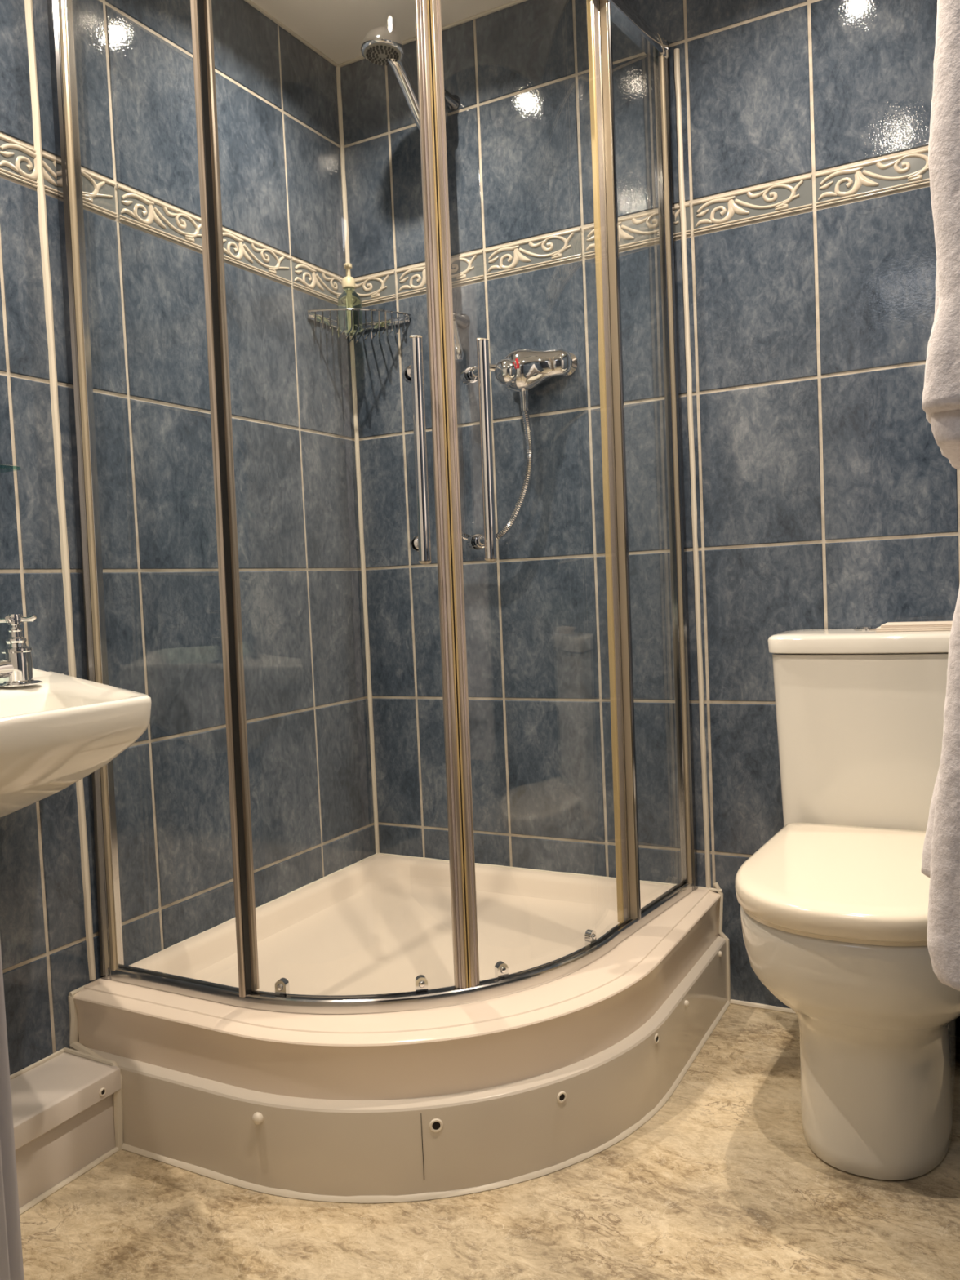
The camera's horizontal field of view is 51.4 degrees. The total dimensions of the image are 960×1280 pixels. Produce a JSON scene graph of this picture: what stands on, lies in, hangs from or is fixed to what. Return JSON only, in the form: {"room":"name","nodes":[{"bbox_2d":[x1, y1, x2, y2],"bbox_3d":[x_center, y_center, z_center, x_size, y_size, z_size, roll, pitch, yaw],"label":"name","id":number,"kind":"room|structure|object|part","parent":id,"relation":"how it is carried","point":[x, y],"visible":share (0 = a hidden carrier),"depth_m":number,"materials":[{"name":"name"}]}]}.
{"room":"bathroom","nodes":[
{"label":"bathroom","id":0,"kind":"room"},
{"bbox_2d":[0,0,376,1075],"bbox_3d":[-0.799,-0.254,1.742,0.108,2.245,1.902,-1,3,29],"label":"wall","id":1,"kind":"structure","parent":0,"point":[309,764],"depth_m":2.00,"materials":[{"name":"blue tile"}]},
{"bbox_2d":[0,464,20,473],"bbox_3d":[-0.906,-0.241,1.323,0.121,0.018,0.584,-1,3,29],"label":"glass shelf","id":2,"kind":"object","parent":1,"relation":"attached to","point":[3,468],"visible":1,"depth_m":1.55,"materials":[{"name":"teal glass"}]},
{"bbox_2d":[0,667,151,817],"bbox_3d":[-0.705,0.160,1.310,0.473,0.224,0.718,-1,3,29],"label":"basin","id":3,"kind":"object","parent":1,"relation":"attached to","point":[60,731],"visible":0.98,"depth_m":1.26,"materials":[{"name":"white ceramic"}]},
{"bbox_2d":[0,613,43,687],"bbox_3d":[-0.729,0.016,1.513,0.068,0.110,0.125,-1,3,29],"label":"tap","id":4,"kind":"object","parent":3,"relation":"on","point":[16,662],"visible":1,"depth_m":1.52,"materials":[{"name":"silver metal"}]},
{"bbox_3d":[-0.738,-0.031,1.534,0.024,0.010,0.010,-3,3,-7],"label":"handle arm","id":5,"kind":"part","parent":4,"relation":"part of","materials":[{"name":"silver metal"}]},
{"bbox_3d":[-0.744,0.051,1.502,0.031,0.043,0.087,0,4,38],"label":"spout","id":6,"kind":"part","parent":4,"relation":"part of","materials":[{"name":"silver metal"}]},
{"bbox_3d":[-0.715,-0.031,1.516,0.010,0.010,0.024,-3,3,-7],"label":"handle arm","id":7,"kind":"part","parent":4,"relation":"part of","materials":[{"name":"silver metal"}]},
{"bbox_3d":[-0.718,-0.032,1.536,0.023,0.018,0.023,-1,3,29],"label":"cross handle","id":8,"kind":"part","parent":4,"relation":"part of","materials":[{"name":"silver metal"}]},
{"bbox_3d":[-0.698,-0.033,1.538,0.023,0.010,0.019,-1,3,29],"label":"handle arm","id":9,"kind":"part","parent":4,"relation":"part of","materials":[{"name":"silver metal"}]},
{"bbox_2d":[250,0,515,64],"bbox_3d":[-0.076,-1.415,1.317,1.820,0.050,2.000,-1,3,29],"label":"ceiling","id":10,"kind":"structure","parent":0,"point":[338,28],"depth_m":2.29,"materials":[{"name":"white paint"}]},
{"bbox_2d":[19,1003,959,1279],"bbox_3d":[-0.009,0.915,0.656,2.500,0.050,3.400,-1,3,29],"label":"floor","id":11,"kind":"structure","parent":0,"point":[724,1181],"depth_m":1.46,"materials":[{"name":"stone"}]},
{"bbox_2d":[9,1047,122,1215],"bbox_3d":[-0.856,0.817,1.368,0.143,0.158,0.814,-1,3,29],"label":"pipe boxing","id":12,"kind":"object","parent":11,"relation":"on","point":[62,1102],"visible":0.97,"depth_m":1.61,"materials":[{"name":"beige plastic"}]},
{"bbox_3d":[-0.862,0.838,1.368,0.121,0.106,0.804,-1,3,29],"label":"box panel","id":13,"kind":"part","parent":12,"relation":"part of","materials":[{"name":"white plastic"}]},
{"bbox_2d":[67,881,730,1203],"bbox_3d":[-0.027,0.703,1.760,1.334,0.265,0.473,-4,3,-18],"label":"panel","id":14,"kind":"object","parent":11,"relation":"on","point":[411,1149],"visible":0.97,"depth_m":1.57,"materials":[{"name":"beige plastic"}]},
{"bbox_2d":[68,853,722,1100],"bbox_3d":[-0.097,0.636,1.962,0.906,0.120,0.960,-1,3,29],"label":"shower tray","id":15,"kind":"object","parent":14,"relation":"on","point":[378,922],"visible":0.8,"depth_m":1.76,"materials":[{"name":"ceramic"}]},
{"bbox_2d":[24,0,711,1013],"bbox_3d":[-0.093,-0.314,1.785,1.273,1.800,0.400,-3,3,-17],"label":"shower enclosure","id":16,"kind":"object","parent":15,"relation":"on","point":[60,12],"visible":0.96,"depth_m":1.77,"materials":[{"name":"silver metal"}]},
{"bbox_3d":[-0.423,-0.283,1.623,0.014,1.748,0.043,-1,3,29],"label":"post","id":17,"kind":"part","parent":16,"relation":"part of","materials":[{"name":"silver metal"}]},
{"bbox_2d":[203,0,468,997],"bbox_3d":[-0.238,-0.286,1.599,0.378,1.752,0.086,-2,3,4],"label":"sliding door","id":18,"kind":"structure","parent":16,"relation":"attached to","point":[413,374],"depth_m":1.61,"materials":[{"name":"clear glass"}]},
{"bbox_3d":[-0.111,-0.428,1.606,0.026,0.026,0.021,-3,3,-13],"label":"knob","id":19,"kind":"part","parent":18,"relation":"part of","materials":[{"name":"silver metal"}]},
{"bbox_2d":[406,364,411,377],"bbox_3d":[-0.105,-0.427,1.583,0.022,0.022,0.007,-3,3,-13],"label":"washer","id":20,"kind":"object","parent":18,"relation":"in","point":[408,368],"depth_m":1.58,"materials":[{"name":"silver metal"}]},
{"bbox_3d":[-0.100,-0.156,1.617,0.026,0.026,0.021,-3,3,-13],"label":"knob","id":21,"kind":"part","parent":18,"relation":"part of","materials":[{"name":"silver metal"}]},
{"bbox_2d":[413,537,418,549],"bbox_3d":[-0.095,-0.155,1.593,0.022,0.022,0.007,-3,3,-13],"label":"washer","id":22,"kind":"object","parent":18,"relation":"in","point":[415,539],"depth_m":1.59,"materials":[{"name":"silver metal"}]},
{"bbox_3d":[-0.093,-0.297,1.557,0.019,0.347,0.023,-1,3,29],"label":"handle","id":23,"kind":"part","parent":18,"relation":"part of","materials":[{"name":"silver metal"}]},
{"bbox_2d":[462,410,533,541],"bbox_3d":[0.002,-0.698,2.301,0.230,0.949,0.062,-2,3,13],"label":"shower hose","id":24,"kind":"object","parent":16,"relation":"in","point":[505,530],"visible":0.3,"depth_m":2.27,"materials":[{"name":"silver metal"}]},
{"bbox_2d":[429,0,630,986],"bbox_3d":[0.123,-0.309,1.746,0.471,1.752,0.081,-5,4,-44],"label":"sliding door","id":25,"kind":"structure","parent":16,"relation":"attached to","point":[469,375],"depth_m":1.64,"materials":[{"name":"clear glass"}]},
{"bbox_3d":[-0.018,-0.433,1.638,0.026,0.026,0.021,-4,3,-25],"label":"knob","id":26,"kind":"part","parent":25,"relation":"part of","materials":[{"name":"silver metal"}]},
{"bbox_2d":[467,366,477,380],"bbox_3d":[-0.008,-0.433,1.617,0.022,0.022,0.007,-4,3,-25],"label":"washer","id":27,"kind":"object","parent":25,"relation":"in","point":[472,371],"depth_m":1.61,"materials":[{"name":"silver metal"}]},
{"bbox_3d":[-0.007,-0.162,1.649,0.026,0.026,0.021,-4,3,-25],"label":"knob","id":28,"kind":"part","parent":25,"relation":"part of","materials":[{"name":"silver metal"}]},
{"bbox_2d":[474,534,484,547],"bbox_3d":[0.003,-0.161,1.628,0.022,0.022,0.007,-4,3,-25],"label":"washer","id":29,"kind":"object","parent":25,"relation":"in","point":[478,539],"depth_m":1.62,"materials":[{"name":"silver metal"}]},
{"bbox_3d":[0.011,-0.304,1.593,0.019,0.347,0.023,-1,3,29],"label":"handle","id":30,"kind":"part","parent":25,"relation":"part of","materials":[{"name":"silver metal"}]},
{"bbox_3d":[0.270,-0.329,1.911,0.020,1.748,0.034,-1,3,29],"label":"post","id":31,"kind":"part","parent":16,"relation":"part of","materials":[{"name":"silver metal"}]},
{"bbox_3d":[-0.127,-1.192,1.744,1.195,0.034,0.381,-3,3,-17],"label":"rail","id":32,"kind":"part","parent":16,"relation":"part of","materials":[{"name":"silver metal"}]},
{"bbox_2d":[734,625,959,1180],"bbox_3d":[0.662,0.399,1.677,0.410,0.819,0.697,-1,3,29],"label":"toilet","id":33,"kind":"object","parent":11,"relation":"on","point":[834,904],"visible":0.94,"depth_m":1.55,"materials":[{"name":"white ceramic"}]},
{"bbox_3d":[0.616,0.377,1.593,0.370,0.040,0.508,-1,3,29],"label":"lid","id":34,"kind":"part","parent":33,"relation":"part of","materials":[{"name":"white plastic"}]},
{"bbox_3d":[0.623,0.401,1.605,0.356,0.008,0.497,-1,3,29],"label":"seat","id":35,"kind":"part","parent":33,"relation":"part of","materials":[{"name":"white plastic"}]},
{"bbox_3d":[0.763,0.001,1.876,0.410,0.037,0.200,-1,3,29],"label":"cistern lid","id":36,"kind":"part","parent":33,"relation":"part of","materials":[{"name":"white ceramic"}]},
{"bbox_2d":[875,626,951,631],"bbox_3d":[0.837,-0.023,1.835,0.190,0.007,0.105,-1,3,29],"label":"booklet","id":37,"kind":"object","parent":33,"relation":"on","point":[936,628],"visible":0.69,"depth_m":1.80,"materials":[{"name":"beige paper"}]},
{"bbox_2d":[880,621,952,627],"bbox_3d":[0.846,-0.030,1.835,0.190,0.004,0.105,-1,3,29],"label":"booklet","id":38,"kind":"object","parent":37,"relation":"on","point":[922,624],"visible":1,"depth_m":1.82,"materials":[{"name":"beige paper"}]},
{"bbox_2d":[335,0,959,1038],"bbox_3d":[0.426,-0.330,2.203,1.820,2.250,0.110,-1,3,29],"label":"wall","id":39,"kind":"structure","parent":0,"point":[828,496],"depth_m":2.17,"materials":[{"name":"blue tile"}]},
{"bbox_2d":[307,308,410,343],"bbox_3d":[-0.289,-0.768,2.404,0.182,0.046,0.178,-1,3,29],"label":"caddy","id":40,"kind":"object","parent":39,"relation":"attached to","point":[315,317],"visible":0.93,"depth_m":2.42,"materials":[{"name":"silver metal"}]},
{"bbox_2d":[337,262,363,335],"bbox_3d":[-0.318,-0.833,2.430,0.058,0.167,0.058,-1,3,29],"label":"soap bottle","id":41,"kind":"object","parent":40,"relation":"in","point":[348,299],"visible":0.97,"depth_m":2.41,"materials":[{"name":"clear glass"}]},
{"bbox_3d":[-0.317,-0.804,2.432,0.058,0.108,0.058,-1,3,29],"label":"bottle glass","id":42,"kind":"part","parent":41,"relation":"part of","materials":[{"name":"green"}]},
{"bbox_2d":[444,88,470,361],"bbox_3d":[-0.076,-0.962,2.314,0.072,0.634,0.112,-1,3,29],"label":"riser rail","id":43,"kind":"object","parent":39,"relation":"attached to","point":[452,102],"visible":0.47,"depth_m":2.32,"materials":[{"name":"silver metal"}]},
{"bbox_2d":[360,26,419,130],"bbox_3d":[-0.184,-1.237,2.212,0.094,0.179,0.200,-1,3,29],"label":"handset","id":44,"kind":"object","parent":43,"relation":"attached to","point":[381,46],"visible":0.96,"depth_m":2.17,"materials":[{"name":"silver metal"}]},
{"bbox_3d":[-0.211,-1.273,2.163,0.083,0.012,0.082,-1,3,29],"label":"spray plate","id":45,"kind":"part","parent":44,"relation":"part of","materials":[{"name":"grey metal"}]},
{"bbox_3d":[-0.160,-1.233,2.226,0.042,0.166,0.153,0,4,37],"label":"handle","id":46,"kind":"part","parent":44,"relation":"part of","materials":[{"name":"silver metal"}]},
{"bbox_2d":[488,347,577,411],"bbox_3d":[0.116,-0.590,2.240,0.183,0.140,0.106,-1,3,29],"label":"shower valve","id":47,"kind":"object","parent":39,"relation":"attached to","point":[522,370],"visible":0.98,"depth_m":2.22,"materials":[{"name":"silver metal"}]},
{"bbox_3d":[0.033,-0.612,2.244,0.036,0.022,0.020,-3,3,-2],"label":"lever","id":48,"kind":"part","parent":47,"relation":"part of","materials":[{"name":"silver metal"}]},
{"bbox_3d":[-0.479,-0.208,0.543,1.622,2.245,0.100,-1,3,29],"label":"wall","id":49,"kind":"structure","parent":0,"visible":0},
{"bbox_2d":[0,939,24,1279],"bbox_3d":[-0.057,-0.123,0.323,0.672,2.060,0.126,-1,3,29],"label":"door","id":50,"kind":"structure","parent":49,"relation":"in","point":[11,1267],"depth_m":0.52,"materials":[{"name":"white"}]},
{"bbox_3d":[0.707,-0.280,0.920,0.100,2.245,1.902,-1,3,29],"label":"wall","id":51,"kind":"structure","parent":0,"visible":0},
{"bbox_3d":[0.615,-0.516,0.963,0.094,0.800,0.520,-1,3,29],"label":"towel rail","id":52,"kind":"object","parent":51,"relation":"attached to","visible":0},
{"bbox_2d":[921,0,959,470],"bbox_3d":[0.557,-0.545,1.003,0.199,0.712,0.348,-1,3,29],"label":"towel","id":53,"kind":"object","parent":52,"relation":"hanging from","point":[941,388],"visible":1,"depth_m":0.90,"materials":[{"name":"white fabric"}]},
{"bbox_2d":[921,584,959,991],"bbox_3d":[0.579,0.076,1.038,0.212,0.491,0.350,-1,3,29],"label":"towel","id":54,"kind":"object","parent":52,"relation":"hanging from","point":[940,861],"visible":1,"depth_m":0.93,"materials":[{"name":"white fabric"}]}
]}

